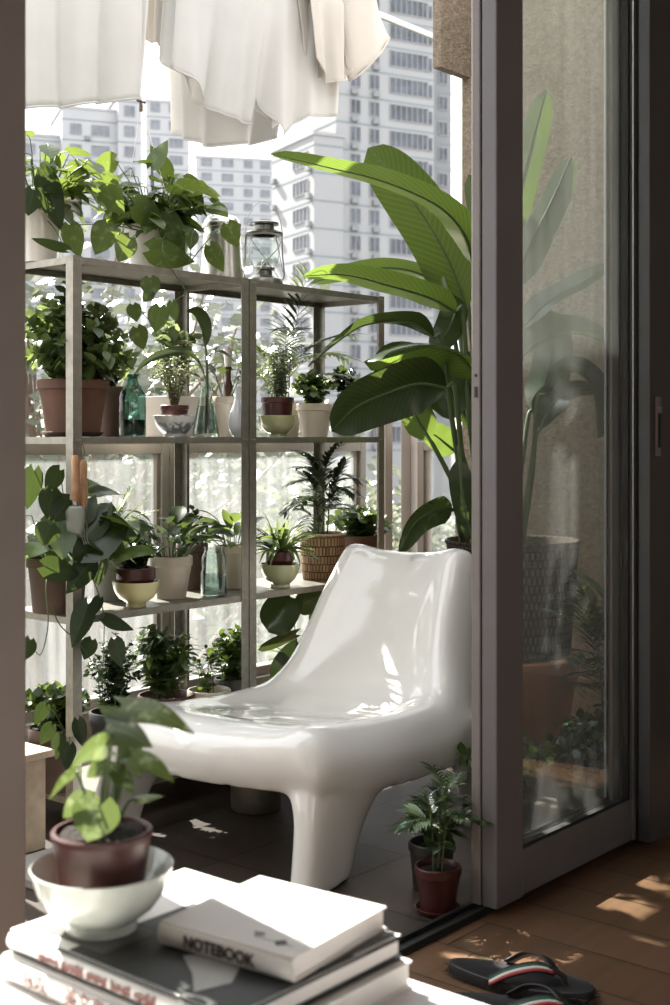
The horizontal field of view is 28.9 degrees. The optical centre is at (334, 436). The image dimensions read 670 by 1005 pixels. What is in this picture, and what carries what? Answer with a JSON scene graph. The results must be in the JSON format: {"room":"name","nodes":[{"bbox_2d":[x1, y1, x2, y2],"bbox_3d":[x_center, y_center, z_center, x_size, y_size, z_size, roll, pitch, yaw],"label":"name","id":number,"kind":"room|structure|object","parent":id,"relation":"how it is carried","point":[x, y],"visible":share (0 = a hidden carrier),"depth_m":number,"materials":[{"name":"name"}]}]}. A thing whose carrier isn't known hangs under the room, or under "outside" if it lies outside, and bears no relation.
{"room":"living room","nodes":[
{"label":"living room","id":0,"kind":"room"},
{"bbox_2d":[26,737,574,934],"bbox_3d":[-0.639,1.005,2.723,1.480,0.080,4.550,0,0,40],"label":"floor","id":1,"kind":"structure","parent":0,"point":[195,822],"depth_m":3.12,"materials":[{"name":"tile"}]},
{"bbox_2d":[26,742,54,853],"bbox_3d":[-0.804,0.849,3.044,0.215,0.232,0.200,0,0,40],"label":"planter box","id":2,"kind":"object","parent":1,"relation":"on","point":[36,755],"visible":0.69,"depth_m":3.03,"materials":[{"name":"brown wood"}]},
{"bbox_2d":[26,255,248,820],"bbox_3d":[-0.536,0.264,3.437,0.276,1.402,0.616,0,0,40],"label":"metal shelving","id":3,"kind":"object","parent":1,"relation":"on","point":[77,269],"visible":0.52,"depth_m":3.39,"materials":[{"name":"metal"}]},
{"bbox_2d":[26,680,91,793],"bbox_3d":[-0.671,0.735,3.174,0.187,0.270,0.286,0,0,-25],"label":"ivy","id":4,"kind":"object","parent":3,"relation":"on","point":[47,701],"visible":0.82,"depth_m":3.16,"materials":[{"name":"green plant"}]},
{"bbox_2d":[27,723,65,793],"bbox_3d":[-0.693,0.793,3.219,0.134,0.154,0.134,0,0,40],"label":"pot","id":5,"kind":"object","parent":4,"relation":"on","point":[54,769],"depth_m":3.16,"materials":[{"name":"brown ceramic"}]},
{"bbox_2d":[41,432,104,436],"bbox_3d":[-0.662,-0.007,3.287,0.162,0.012,0.162,0,0,40],"label":"saucer","id":6,"kind":"object","parent":3,"relation":"on","point":[47,434],"visible":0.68,"depth_m":3.23,"materials":[{"name":"brown ceramic"}]},
{"bbox_2d":[26,265,139,431],"bbox_3d":[-0.652,-0.219,3.288,0.306,0.429,0.298,0,0,-29],"label":"potted plant","id":7,"kind":"object","parent":6,"relation":"on","point":[100,354],"visible":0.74,"depth_m":3.23,"materials":[{"name":"plant"}]},
{"bbox_2d":[36,378,108,431],"bbox_3d":[-0.662,-0.075,3.287,0.182,0.139,0.182,0,0,40],"label":"pot","id":8,"kind":"object","parent":7,"relation":"on","point":[52,392],"depth_m":3.23,"materials":[{"name":"ceramic"}]},
{"bbox_2d":[65,438,85,534],"bbox_3d":[-0.618,0.118,3.099,0.045,0.233,0.021,0,0,23],"label":"trowel","id":9,"kind":"object","parent":3,"relation":"hanging from","point":[75,515],"visible":1,"depth_m":3.09,"materials":[{"name":"brown wood"}]},
{"bbox_2d":[26,130,125,261],"bbox_3d":[-0.738,-0.589,3.253,0.434,0.307,0.404,0,0,-27],"label":"pothos","id":10,"kind":"object","parent":3,"relation":"on","point":[49,202],"visible":0.59,"depth_m":3.19,"materials":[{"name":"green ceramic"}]},
{"bbox_2d":[26,208,59,261],"bbox_3d":[-0.739,-0.508,3.257,0.115,0.145,0.115,0,0,40],"label":"pot","id":11,"kind":"object","parent":10,"relation":"on","point":[38,225],"depth_m":3.21,"materials":[{"name":"white ceramic"}]},
{"bbox_2d":[26,464,155,669],"bbox_3d":[-0.690,0.316,3.229,0.480,0.506,0.432,0,0,40],"label":"pothos","id":12,"kind":"object","parent":3,"relation":"on","point":[49,545],"visible":0.91,"depth_m":3.14,"materials":[{"name":"green plant"}]},
{"bbox_2d":[26,555,85,614],"bbox_3d":[-0.690,0.367,3.238,0.154,0.134,0.154,0,0,40],"label":"pot","id":13,"kind":"object","parent":12,"relation":"on","point":[56,591],"depth_m":3.18,"materials":[{"name":"brown ceramic"}]},
{"bbox_2d":[100,365,125,436],"bbox_3d":[-0.603,-0.108,3.493,0.092,0.216,0.084,0,0,10],"label":"potted herb","id":14,"kind":"object","parent":3,"relation":"on","point":[110,420],"visible":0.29,"depth_m":3.46,"materials":[{"name":"brown ceramic"}]},
{"bbox_2d":[100,386,123,436],"bbox_3d":[-0.602,-0.068,3.491,0.081,0.134,0.081,0,0,40],"label":"pot","id":15,"kind":"object","parent":14,"relation":"on","point":[110,420],"depth_m":3.46,"materials":[{"name":"brown ceramic"}]},
{"bbox_2d":[83,632,145,736],"bbox_3d":[-0.586,0.688,3.440,0.175,0.363,0.143,0,0,40],"label":"crape myrtle","id":16,"kind":"object","parent":3,"relation":"on","point":[115,685],"visible":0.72,"depth_m":3.42,"materials":[{"name":"plant"}]},
{"bbox_2d":[93,485,162,600],"bbox_3d":[-0.577,0.282,3.465,0.265,0.305,0.319,0,0,40],"label":"potted fern","id":17,"kind":"object","parent":3,"relation":"on","point":[105,588],"visible":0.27,"depth_m":3.44,"materials":[{"name":"green plant"}]},
{"bbox_2d":[93,557,123,600],"bbox_3d":[-0.598,0.375,3.487,0.118,0.118,0.118,0,0,40],"label":"pot","id":18,"kind":"object","parent":17,"relation":"on","point":[105,588],"depth_m":3.44,"materials":[{"name":"grey ceramic"}]},
{"bbox_2d":[119,374,145,436],"bbox_3d":[-0.531,-0.083,3.412,0.071,0.164,0.071,0,0,40],"label":"glass bottle","id":19,"kind":"object","parent":3,"relation":"on","point":[132,398],"visible":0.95,"depth_m":3.38,"materials":[{"name":"glass"}]},
{"bbox_2d":[112,579,159,607],"bbox_3d":[-0.511,0.402,3.335,0.123,0.065,0.123,0,0,40],"label":"rice bowl","id":20,"kind":"object","parent":3,"relation":"on","point":[133,595],"visible":0.93,"depth_m":3.29,"materials":[{"name":"yellow ceramic"}]},
{"bbox_2d":[108,534,158,583],"bbox_3d":[-0.512,0.326,3.334,0.129,0.176,0.132,0,0,-24],"label":"potted hoya","id":21,"kind":"object","parent":20,"relation":"in","point":[131,572],"visible":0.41,"depth_m":3.31,"materials":[{"name":"red plastic"}]},
{"bbox_2d":[61,99,240,349],"bbox_3d":[-0.545,-0.977,3.419,0.396,1.516,0.573,0,0,40],"label":"pothos","id":22,"kind":"object","parent":3,"relation":"on","point":[161,233],"visible":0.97,"depth_m":3.39,"materials":[{"name":"green plant"}]},
{"bbox_2d":[121,223,187,270],"bbox_3d":[-0.482,-0.500,3.518,0.195,0.130,0.195,0,0,40],"label":"pot","id":23,"kind":"object","parent":22,"relation":"on","point":[171,232],"depth_m":3.43,"materials":[{"name":"white ceramic"}]},
{"bbox_2d":[126,620,200,701],"bbox_3d":[-0.467,0.684,3.541,0.222,0.371,0.200,0,0,-7],"label":"potted balsam","id":24,"kind":"object","parent":3,"relation":"on","point":[162,671],"visible":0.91,"depth_m":3.52,"materials":[{"name":"green plant"}]},
{"bbox_2d":[153,415,195,436],"bbox_3d":[-0.428,-0.029,3.469,0.115,0.057,0.115,0,0,40],"label":"rice bowl","id":25,"kind":"object","parent":3,"relation":"on","point":[169,425],"visible":1,"depth_m":3.43,"materials":[{"name":"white ceramic"}]},
{"bbox_2d":[145,344,204,414],"bbox_3d":[-0.423,-0.134,3.458,0.171,0.232,0.148,0,0,-29],"label":"potted shrub","id":26,"kind":"object","parent":25,"relation":"in","point":[173,408],"visible":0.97,"depth_m":3.46,"materials":[{"name":"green plant"}]},
{"bbox_2d":[145,319,204,436],"bbox_3d":[-0.459,-0.169,3.671,0.196,0.337,0.167,0,0,40],"label":"begonias","id":27,"kind":"object","parent":3,"relation":"on","point":[170,336],"visible":0.52,"depth_m":3.63,"materials":[{"name":"green plant"}]},
{"bbox_2d":[145,396,204,436],"bbox_3d":[-0.457,-0.057,3.664,0.141,0.113,0.141,0,0,40],"label":"pot","id":28,"kind":"object","parent":27,"relation":"on","point":[153,403],"depth_m":3.63,"materials":[{"name":"beige ceramic"}]},
{"bbox_2d":[124,506,233,598],"bbox_3d":[-0.432,0.313,3.511,0.320,0.242,0.320,0,0,-7],"label":"peace lily","id":29,"kind":"object","parent":3,"relation":"on","point":[173,570],"visible":0.89,"depth_m":3.48,"materials":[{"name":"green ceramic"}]},
{"bbox_2d":[149,554,192,598],"bbox_3d":[-0.444,0.378,3.516,0.116,0.114,0.116,0,0,40],"label":"pot","id":30,"kind":"object","parent":29,"relation":"on","point":[172,570],"depth_m":3.47,"materials":[{"name":"beige ceramic"}]},
{"bbox_2d":[133,307,237,436],"bbox_3d":[-0.410,-0.177,3.488,0.074,0.352,0.375,0,0,40],"label":"vase","id":31,"kind":"object","parent":3,"relation":"on","point":[201,315],"visible":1,"depth_m":3.54,"materials":[{"name":"clear glass"}]},
{"bbox_2d":[171,504,208,590],"bbox_3d":[-0.411,0.314,3.707,0.118,0.242,0.105,0,0,40],"label":"potted herb","id":32,"kind":"object","parent":3,"relation":"on","point":[194,583],"visible":0.35,"depth_m":3.68,"materials":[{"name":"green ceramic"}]},
{"bbox_2d":[176,542,207,590],"bbox_3d":[-0.408,0.369,3.714,0.091,0.131,0.091,0,0,40],"label":"pot","id":33,"kind":"object","parent":32,"relation":"on","point":[194,583],"depth_m":3.68,"materials":[{"name":"brown ceramic"}]},
{"bbox_2d":[187,644,230,697],"bbox_3d":[-0.351,0.721,3.600,0.127,0.297,0.122,0,0,40],"label":"seedling","id":34,"kind":"object","parent":3,"relation":"on","point":[206,689],"visible":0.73,"depth_m":3.59,"materials":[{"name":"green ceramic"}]},
{"bbox_2d":[26,673,269,742],"bbox_3d":[-1.172,0.905,3.131,0.140,0.280,4.190,0,0,40],"label":"sill","id":35,"kind":"structure","parent":1,"relation":"on","point":[260,679],"depth_m":3.61,"materials":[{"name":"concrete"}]},
{"bbox_2d":[26,444,168,722],"bbox_3d":[-0.802,0.391,3.537,0.045,0.748,0.908,0,0,40],"label":"window","id":36,"kind":"structure","parent":35,"relation":"on","point":[159,453],"depth_m":3.85,"materials":[{"name":"wood"}]},
{"bbox_2d":[169,443,365,687],"bbox_3d":[-0.207,0.391,4.245,0.045,0.748,0.933,0,0,40],"label":"window","id":37,"kind":"structure","parent":35,"relation":"on","point":[358,450],"depth_m":4.19,"materials":[{"name":"wood"}]},
{"bbox_2d":[384,423,391,549],"bbox_3d":[0.179,0.305,4.706,0.045,0.920,0.040,0,0,40],"label":"trim","id":38,"kind":"structure","parent":35,"relation":"on","point":[388,427],"depth_m":4.69,"materials":[{"name":"metal"}]},
{"bbox_2d":[230,785,280,814],"bbox_3d":[-0.205,0.899,3.381,0.145,0.130,0.145,0,0,40],"label":"tub","id":39,"kind":"object","parent":1,"relation":"on","point":[248,801],"visible":0.38,"depth_m":3.32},
{"bbox_2d":[96,544,471,891],"bbox_3d":[-0.043,0.636,3.276,0.681,0.658,1.023,0,0,32],"label":"chair","id":40,"kind":"object","parent":1,"relation":"on","point":[376,684],"visible":0.87,"depth_m":3.24,"materials":[{"name":"white plastic"}]},
{"bbox_2d":[188,279,383,687],"bbox_3d":[-0.144,0.264,3.904,0.276,1.402,0.612,0,0,40],"label":"metal shelving","id":41,"kind":"object","parent":1,"relation":"on","point":[259,588],"visible":0.45,"depth_m":3.81,"materials":[{"name":"metal"}]},
{"bbox_2d":[198,214,245,277],"bbox_3d":[-0.321,-0.535,3.693,0.130,0.199,0.130,0,0,40],"label":"milk can","id":42,"kind":"object","parent":41,"relation":"on","point":[233,263],"visible":0.47,"depth_m":3.65,"materials":[{"name":"metal"}]},
{"bbox_2d":[204,624,240,691],"bbox_3d":[-0.310,0.708,3.822,0.138,0.322,0.147,0,0,40],"label":"basil","id":43,"kind":"object","parent":41,"relation":"on","point":[229,650],"visible":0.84,"depth_m":3.80,"materials":[{"name":"plant"}]},
{"bbox_2d":[184,361,273,436],"bbox_3d":[-0.318,-0.110,3.748,0.269,0.218,0.244,0,0,-15],"label":"potted laurel","id":44,"kind":"object","parent":41,"relation":"on","point":[223,405],"visible":0.7,"depth_m":3.71,"materials":[{"name":"beige ceramic"}]},
{"bbox_2d":[212,396,234,436],"bbox_3d":[-0.311,-0.058,3.744,0.086,0.115,0.086,0,0,40],"label":"pot","id":45,"kind":"object","parent":44,"relation":"on","point":[223,405],"depth_m":3.71,"materials":[{"name":"beige ceramic"}]},
{"bbox_2d":[178,509,293,588],"bbox_3d":[-0.290,0.317,3.763,0.366,0.234,0.294,0,0,40],"label":"potted croton","id":46,"kind":"object","parent":41,"relation":"on","point":[232,552],"visible":0.62,"depth_m":3.71,"materials":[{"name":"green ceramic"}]},
{"bbox_2d":[215,544,240,588],"bbox_3d":[-0.295,0.374,3.756,0.104,0.121,0.104,0,0,40],"label":"pot","id":47,"kind":"object","parent":46,"relation":"on","point":[233,555],"depth_m":3.71,"materials":[{"name":"beige ceramic"}]},
{"bbox_2d":[243,201,284,283],"bbox_3d":[-0.206,-0.559,3.776,0.114,0.248,0.114,0,0,-32],"label":"hurricane lantern","id":48,"kind":"object","parent":41,"relation":"on","point":[261,228],"visible":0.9,"depth_m":3.75,"materials":[{"name":"metal"}]},
{"bbox_2d":[258,415,296,436],"bbox_3d":[-0.166,-0.032,3.761,0.113,0.062,0.113,0,0,40],"label":"rice bowl","id":49,"kind":"object","parent":41,"relation":"on","point":[274,425],"visible":1,"depth_m":3.72,"materials":[{"name":"green ceramic"}]},
{"bbox_2d":[256,343,298,414],"bbox_3d":[-0.167,-0.146,3.759,0.137,0.254,0.129,0,0,40],"label":"potted thyme","id":50,"kind":"object","parent":49,"relation":"in","point":[276,405],"visible":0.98,"depth_m":3.74,"materials":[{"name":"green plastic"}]},
{"bbox_2d":[260,562,299,587],"bbox_3d":[-0.160,0.401,3.769,0.119,0.068,0.119,0,0,40],"label":"rice bowl","id":51,"kind":"object","parent":41,"relation":"on","point":[278,576],"visible":0.94,"depth_m":3.73,"materials":[{"name":"green ceramic"}]},
{"bbox_2d":[236,509,323,567],"bbox_3d":[-0.150,0.309,3.770,0.286,0.210,0.266,0,0,40],"label":"spider plant","id":52,"kind":"object","parent":51,"relation":"in","point":[285,555],"visible":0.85,"depth_m":3.74,"materials":[{"name":"green plant"}]},
{"bbox_2d":[211,261,367,436],"bbox_3d":[-0.147,-0.265,4.008,0.513,0.529,0.488,0,0,-2],"label":"potted palm","id":53,"kind":"object","parent":41,"relation":"on","point":[294,432],"visible":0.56,"depth_m":3.98,"materials":[{"name":"green plant"}]},
{"bbox_2d":[258,591,321,679],"bbox_3d":[-0.099,0.656,3.923,0.266,0.426,0.375,0,0,-3],"label":"philodendron","id":54,"kind":"object","parent":41,"relation":"on","point":[278,615],"visible":0.25,"depth_m":3.84,"materials":[{"name":"plant"}]},
{"bbox_2d":[291,368,338,436],"bbox_3d":[-0.068,-0.104,3.909,0.150,0.206,0.147,0,0,40],"label":"potted jade","id":55,"kind":"object","parent":41,"relation":"on","point":[313,415],"visible":1,"depth_m":3.88,"materials":[{"name":"beige ceramic"}]},
{"bbox_2d":[296,403,332,436],"bbox_3d":[-0.062,-0.050,3.909,0.111,0.099,0.111,0,0,40],"label":"pot","id":56,"kind":"object","parent":55,"relation":"on","point":[314,421],"depth_m":3.87,"materials":[{"name":"beige ceramic"}]},
{"bbox_2d":[279,436,368,580],"bbox_3d":[-0.036,0.215,3.986,0.289,0.438,0.313,0,0,40],"label":"palm","id":57,"kind":"object","parent":41,"relation":"on","point":[332,543],"visible":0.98,"depth_m":3.93,"materials":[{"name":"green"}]},
{"bbox_2d":[300,531,345,580],"bbox_3d":[-0.038,0.363,3.976,0.146,0.143,0.146,0,0,40],"label":"basket","id":58,"kind":"object","parent":57,"relation":"on","point":[332,543],"depth_m":3.92,"materials":[{"name":"brown wicker"}]},
{"bbox_2d":[328,365,358,436],"bbox_3d":[0.031,-0.116,4.170,0.117,0.230,0.126,0,0,40],"label":"potted jade","id":59,"kind":"object","parent":41,"relation":"on","point":[342,382],"visible":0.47,"depth_m":4.16,"materials":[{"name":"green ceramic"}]},
{"bbox_2d":[329,403,355,436],"bbox_3d":[0.029,-0.055,4.173,0.096,0.109,0.096,0,0,40],"label":"pot","id":60,"kind":"object","parent":59,"relation":"on","point":[333,434],"depth_m":4.15,"materials":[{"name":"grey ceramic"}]},
{"bbox_2d":[326,505,393,547],"bbox_3d":[0.088,0.326,4.194,0.205,0.217,0.189,0,0,40],"label":"potted plant","id":61,"kind":"object","parent":41,"relation":"on","point":[360,527],"visible":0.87,"depth_m":4.17,"materials":[{"name":"plant"}]},
{"bbox_2d":[386,789,471,891],"bbox_3d":[0.208,0.867,2.766,0.200,0.194,0.155,0,0,-32],"label":"potted palm","id":62,"kind":"object","parent":1,"relation":"on","point":[417,845],"visible":0.34,"depth_m":2.76,"materials":[{"name":"plant"}]},
{"bbox_2d":[408,835,454,891],"bbox_3d":[0.207,0.914,2.779,0.100,0.100,0.100,0,0,40],"label":"pot","id":63,"kind":"object","parent":62,"relation":"on","point":[417,845],"depth_m":2.75,"materials":[{"name":"ceramic"}]},
{"bbox_2d":[414,900,460,917],"bbox_3d":[0.209,0.958,2.641,0.097,0.012,0.097,0,0,40],"label":"saucer","id":64,"kind":"object","parent":1,"relation":"on","point":[417,905],"visible":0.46,"depth_m":2.61,"materials":[{"name":"red ceramic"}]},
{"bbox_2d":[385,761,493,913],"bbox_3d":[0.205,0.804,2.631,0.209,0.312,0.207,0,0,40],"label":"potted palm","id":65,"kind":"object","parent":64,"relation":"on","point":[438,878],"visible":1,"depth_m":2.62,"materials":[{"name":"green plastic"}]},
{"bbox_2d":[414,857,461,913],"bbox_3d":[0.209,0.914,2.641,0.097,0.091,0.097,0,0,40],"label":"pot","id":66,"kind":"object","parent":65,"relation":"on","point":[438,878],"depth_m":2.61,"materials":[{"name":"red ceramic"}]},
{"bbox_2d":[456,729,558,832],"bbox_3d":[0.417,0.840,3.185,0.246,0.250,0.243,0,0,1],"label":"floor plant","id":67,"kind":"object","parent":1,"relation":"on","point":[531,762],"visible":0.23,"depth_m":3.15,"materials":[{"name":"green plant"}]},
{"bbox_2d":[523,651,578,771],"bbox_3d":[0.528,0.804,3.880,0.396,0.320,0.396,0,0,40],"label":"terracotta pot","id":68,"kind":"object","parent":1,"relation":"on","point":[545,703],"visible":0.23,"depth_m":3.71,"materials":[{"name":"brown ceramic"}]},
{"bbox_2d":[270,90,603,661],"bbox_3d":[0.337,-0.172,3.797,1.046,1.631,0.581,0,0,-2],"label":"potted plant","id":69,"kind":"object","parent":68,"relation":"on","point":[409,381],"visible":0.8,"depth_m":3.73,"materials":[{"name":"green plant"}]},
{"bbox_2d":[444,535,580,661],"bbox_3d":[0.528,0.474,3.880,0.404,0.339,0.404,0,0,40],"label":"basket","id":70,"kind":"object","parent":69,"relation":"on","point":[547,559],"depth_m":3.72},
{"bbox_2d":[524,570,603,763],"bbox_3d":[0.745,0.668,3.542,0.461,0.594,0.431,0,0,40],"label":"potted palm","id":71,"kind":"object","parent":1,"relation":"on","point":[593,611],"visible":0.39,"depth_m":3.53,"materials":[{"name":"plant"}]},
{"bbox_2d":[540,716,603,816],"bbox_3d":[0.622,0.838,3.274,0.257,0.253,0.207,0,0,-17],"label":"floor plant","id":72,"kind":"object","parent":1,"relation":"on","point":[582,784],"visible":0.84,"depth_m":3.23,"materials":[{"name":"green plant"}]},
{"bbox_3d":[0.346,0.905,4.730,0.409,0.280,0.209,0,0,40],"label":"sill","id":73,"kind":"structure","parent":1,"relation":"on","visible":0},
{"bbox_2d":[401,421,417,551],"bbox_3d":[0.272,0.305,4.762,0.045,0.920,0.045,0,0,40],"label":"trim","id":74,"kind":"structure","parent":73,"relation":"on","point":[408,442],"depth_m":4.75,"materials":[{"name":"wood"}]},
{"bbox_2d":[379,11,432,39],"bbox_3d":[-0.167,-1.704,4.578,0.246,0.085,4.400,0,0,40],"label":"pole","id":75,"kind":"object","parent":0,"point":[384,16],"visible":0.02,"depth_m":5.28,"materials":[{"name":"metal"}]},
{"bbox_2d":[26,0,148,108],"bbox_3d":[-0.775,-1.328,4.022,0.136,0.724,0.523,0,0,40],"label":"sheet","id":76,"kind":"object","parent":75,"relation":"hanging from","point":[79,52],"visible":0.97,"depth_m":3.96,"materials":[{"name":"fabric"}]},
{"bbox_2d":[159,0,268,124],"bbox_3d":[-0.378,-1.381,4.392,0.130,0.616,0.459,0,0,43],"label":"hanging cloth","id":77,"kind":"object","parent":75,"relation":"hanging from","point":[217,45],"visible":1,"depth_m":4.35,"materials":[{"name":"fabric"}]},
{"bbox_2d":[169,68,278,147],"bbox_3d":[-0.360,-1.369,4.860,0.144,0.642,0.695,0,0,40],"label":"sheet","id":78,"kind":"object","parent":75,"relation":"hanging from","point":[191,121],"visible":0.22,"depth_m":4.73,"materials":[{"name":"fabric"}]},
{"bbox_2d":[254,0,338,135],"bbox_3d":[-0.149,-1.391,4.829,0.119,0.598,0.479,0,0,40],"label":"hanging cloth","id":79,"kind":"object","parent":75,"relation":"hanging from","point":[290,90],"visible":0.73,"depth_m":4.76,"materials":[{"name":"fabric"}]},
{"bbox_2d":[298,0,389,82],"bbox_3d":[0.036,-1.611,4.955,0.113,0.584,0.503,0,0,44],"label":"hanging cloth","id":80,"kind":"object","parent":75,"relation":"hanging from","point":[350,35],"visible":1,"depth_m":4.91,"materials":[{"name":"beige fabric"}]},
{"bbox_2d":[462,0,603,723],"bbox_3d":[0.893,-0.355,4.277,1.010,2.800,0.200,0,0,40],"label":"wall","id":81,"kind":"structure","parent":0,"point":[563,40],"depth_m":4.24,"materials":[{"name":"paint"}]},
{"bbox_2d":[417,442,457,551],"bbox_3d":[0.389,0.391,4.664,0.200,0.748,0.045,0,0,40],"label":"window","id":82,"kind":"structure","parent":81,"relation":"in","point":[424,452],"depth_m":4.70,"materials":[{"name":"wood"}]},
{"bbox_2d":[433,0,469,78],"bbox_3d":[0.399,-1.500,4.445,0.033,0.510,0.174,0,0,40],"label":"beam","id":83,"kind":"structure","parent":81,"relation":"attached to","point":[451,18],"depth_m":4.42,"materials":[{"name":"paint"}]},
{"bbox_2d":[403,833,669,1004],"bbox_3d":[1.159,1.005,0.333,4.252,0.080,7.200,0,0,40],"label":"floor","id":84,"kind":"structure","parent":0,"point":[604,923],"depth_m":2.53,"materials":[{"name":"brown wood"}]},
{"bbox_2d":[0,975,484,1004],"bbox_3d":[-0.019,0.766,1.070,0.925,0.398,0.575,0,0,40],"label":"table","id":85,"kind":"object","parent":84,"relation":"on","point":[11,993],"visible":0.02,"depth_m":1.31,"materials":[{"name":"white"}]},
{"bbox_2d":[0,950,411,1004],"bbox_3d":[-0.136,0.553,1.347,0.340,0.027,0.266,0,0,40],"label":"book","id":86,"kind":"object","parent":85,"relation":"on","point":[385,983],"visible":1,"depth_m":1.30,"materials":[{"name":"white paper"}]},
{"bbox_2d":[6,868,401,1004],"bbox_3d":[-0.137,0.526,1.351,0.325,0.025,0.256,0,0,40],"label":"book","id":87,"kind":"object","parent":86,"relation":"on","point":[135,967],"visible":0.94,"depth_m":1.28,"materials":[{"name":"white paper"}]},
{"bbox_2d":[29,846,173,940],"bbox_3d":[-0.244,0.481,1.363,0.150,0.066,0.150,0,0,40],"label":"rice bowl","id":88,"kind":"object","parent":87,"relation":"on","point":[90,914],"visible":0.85,"depth_m":1.31,"materials":[{"name":"white ceramic"}]},
{"bbox_2d":[49,696,194,887],"bbox_3d":[-0.224,0.386,1.357,0.145,0.226,0.125,0,0,-11],"label":"plant","id":89,"kind":"object","parent":88,"relation":"in","point":[101,846],"visible":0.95,"depth_m":1.33,"materials":[{"name":"green plant"}]},
{"bbox_2d":[183,954,239,991],"bbox_3d":[-0.113,0.514,1.253,0.057,0.001,0.089,0,0,-13],"label":"picture","id":90,"kind":"object","parent":87,"relation":"on","point":[201,973],"depth_m":1.24},
{"bbox_2d":[157,876,386,981],"bbox_3d":[-0.063,0.501,1.334,0.168,0.024,0.169,0,0,35],"label":"notebook","id":91,"kind":"object","parent":87,"relation":"on","point":[272,927],"visible":1,"depth_m":1.30,"materials":[{"name":"paper"}]},
{"bbox_2d":[452,983,571,1004],"bbox_3d":[0.315,0.935,2.144,0.299,0.057,0.121,0,0,23],"label":"flip flop","id":92,"kind":"object","parent":84,"relation":"on","point":[510,998],"visible":0.73,"depth_m":2.17,"materials":[{"name":"rubber"}]},
{"bbox_2d":[442,951,601,1004],"bbox_3d":[0.324,0.935,2.282,0.289,0.057,0.122,0,0,29],"label":"flip flop","id":93,"kind":"object","parent":84,"relation":"on","point":[500,977],"visible":0.88,"depth_m":2.25,"materials":[{"name":"rubber"}]},
{"bbox_3d":[-0.491,-0.395,1.717,0.160,2.880,7.200,0,0,40],"label":"wall","id":94,"kind":"structure","parent":0,"visible":0},
{"bbox_2d":[0,0,25,957],"bbox_3d":[-0.762,-0.217,1.346,0.042,2.335,1.042,0,0,40],"label":"door","id":95,"kind":"structure","parent":94,"relation":"in","point":[12,12],"depth_m":1.72,"materials":[{"name":"grey metal"}]},
{"bbox_2d":[398,840,632,956],"bbox_3d":[0.046,0.998,2.351,0.048,0.094,3.660,0,0,40],"label":"trim","id":96,"kind":"structure","parent":94,"relation":"attached to","point":[437,928],"depth_m":2.55,"materials":[{"name":"black metal"}]},
{"bbox_2d":[472,0,619,904],"bbox_3d":[0.495,-0.217,2.891,0.022,2.335,0.654,0,0,40],"label":"door","id":97,"kind":"structure","parent":94,"relation":"in","point":[611,7],"depth_m":3.06,"materials":[{"name":"grey metal"}]},
{"bbox_2d":[482,0,637,909],"bbox_3d":[0.533,-0.217,2.883,0.038,2.335,0.688,0,0,40],"label":"door","id":98,"kind":"structure","parent":94,"relation":"in","point":[513,866],"depth_m":2.66,"materials":[{"name":"grey metal"}]},
{"bbox_2d":[638,0,669,842],"bbox_3d":[0.998,-0.217,3.366,0.042,2.335,0.840,0,0,40],"label":"door","id":99,"kind":"structure","parent":94,"relation":"in","point":[653,15],"depth_m":3.06,"materials":[{"name":"grey metal"}]},
{"label":"outside","id":100,"kind":"structure","parent":0,"visible":0},
{"bbox_2d":[94,454,454,694],"bbox_3d":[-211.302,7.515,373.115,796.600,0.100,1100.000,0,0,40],"label":"ground","id":101,"kind":"structure","parent":100,"point":[452,455],"depth_m":117.63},
{"bbox_2d":[26,96,142,475],"bbox_3d":[-39.607,-21.535,195.773,18.800,58.000,13.350,0,0,-20],"label":"apartment block","id":102,"kind":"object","parent":101,"relation":"on","point":[113,128],"visible":0.2,"depth_m":191.72,"materials":[{"name":"white concrete"}]},
{"bbox_2d":[142,99,188,395],"bbox_3d":[-30.740,-25.535,231.729,7.800,66.000,12.150,0,0,-16],"label":"apartment block","id":103,"kind":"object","parent":101,"relation":"on","point":[157,112],"visible":0.11,"depth_m":225.91,"materials":[{"name":"white concrete"}]},
{"bbox_2d":[26,189,375,697],"bbox_3d":[-1.776,2.899,7.865,3.824,8.944,4.008,0,0,31],"label":"tree","id":104,"kind":"object","parent":101,"relation":"on","point":[50,666],"visible":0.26,"depth_m":7.65,"materials":[{"name":"green plant"}]},
{"bbox_2d":[36,332,373,685],"bbox_3d":[-1.624,3.390,13.483,4.015,8.960,3.908,0,0,-14],"label":"tree","id":105,"kind":"object","parent":101,"relation":"on","point":[264,479],"visible":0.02,"depth_m":13.17,"materials":[{"name":"green plant"}]},
{"bbox_2d":[189,155,271,465],"bbox_3d":[-22.298,-25.535,277.745,16.800,66.000,12.150,0,0,-14],"label":"apartment block","id":106,"kind":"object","parent":101,"relation":"on","point":[241,183],"visible":0.34,"depth_m":272.43,"materials":[{"name":"white concrete"}]},
{"bbox_2d":[95,458,396,689],"bbox_3d":[-1.067,4.186,11.352,3.435,8.468,3.603,0,0,37],"label":"tree","id":107,"kind":"object","parent":101,"relation":"on","point":[261,636],"visible":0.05,"depth_m":11.06,"materials":[{"name":"green plant"}]},
{"bbox_2d":[198,455,446,654],"bbox_3d":[0.028,4.691,14.334,3.908,8.960,4.015,0,0,32],"label":"tree","id":108,"kind":"object","parent":101,"relation":"on","point":[370,499],"visible":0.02,"depth_m":14.46,"materials":[{"name":"green plant"}]},
{"bbox_2d":[270,0,451,503],"bbox_3d":[4.181,-25.535,149.343,21.150,66.000,10.750,0,0,-28],"label":"apartment tower","id":109,"kind":"structure","parent":101,"relation":"on","point":[401,102],"depth_m":144.40,"materials":[{"name":"white concrete"}]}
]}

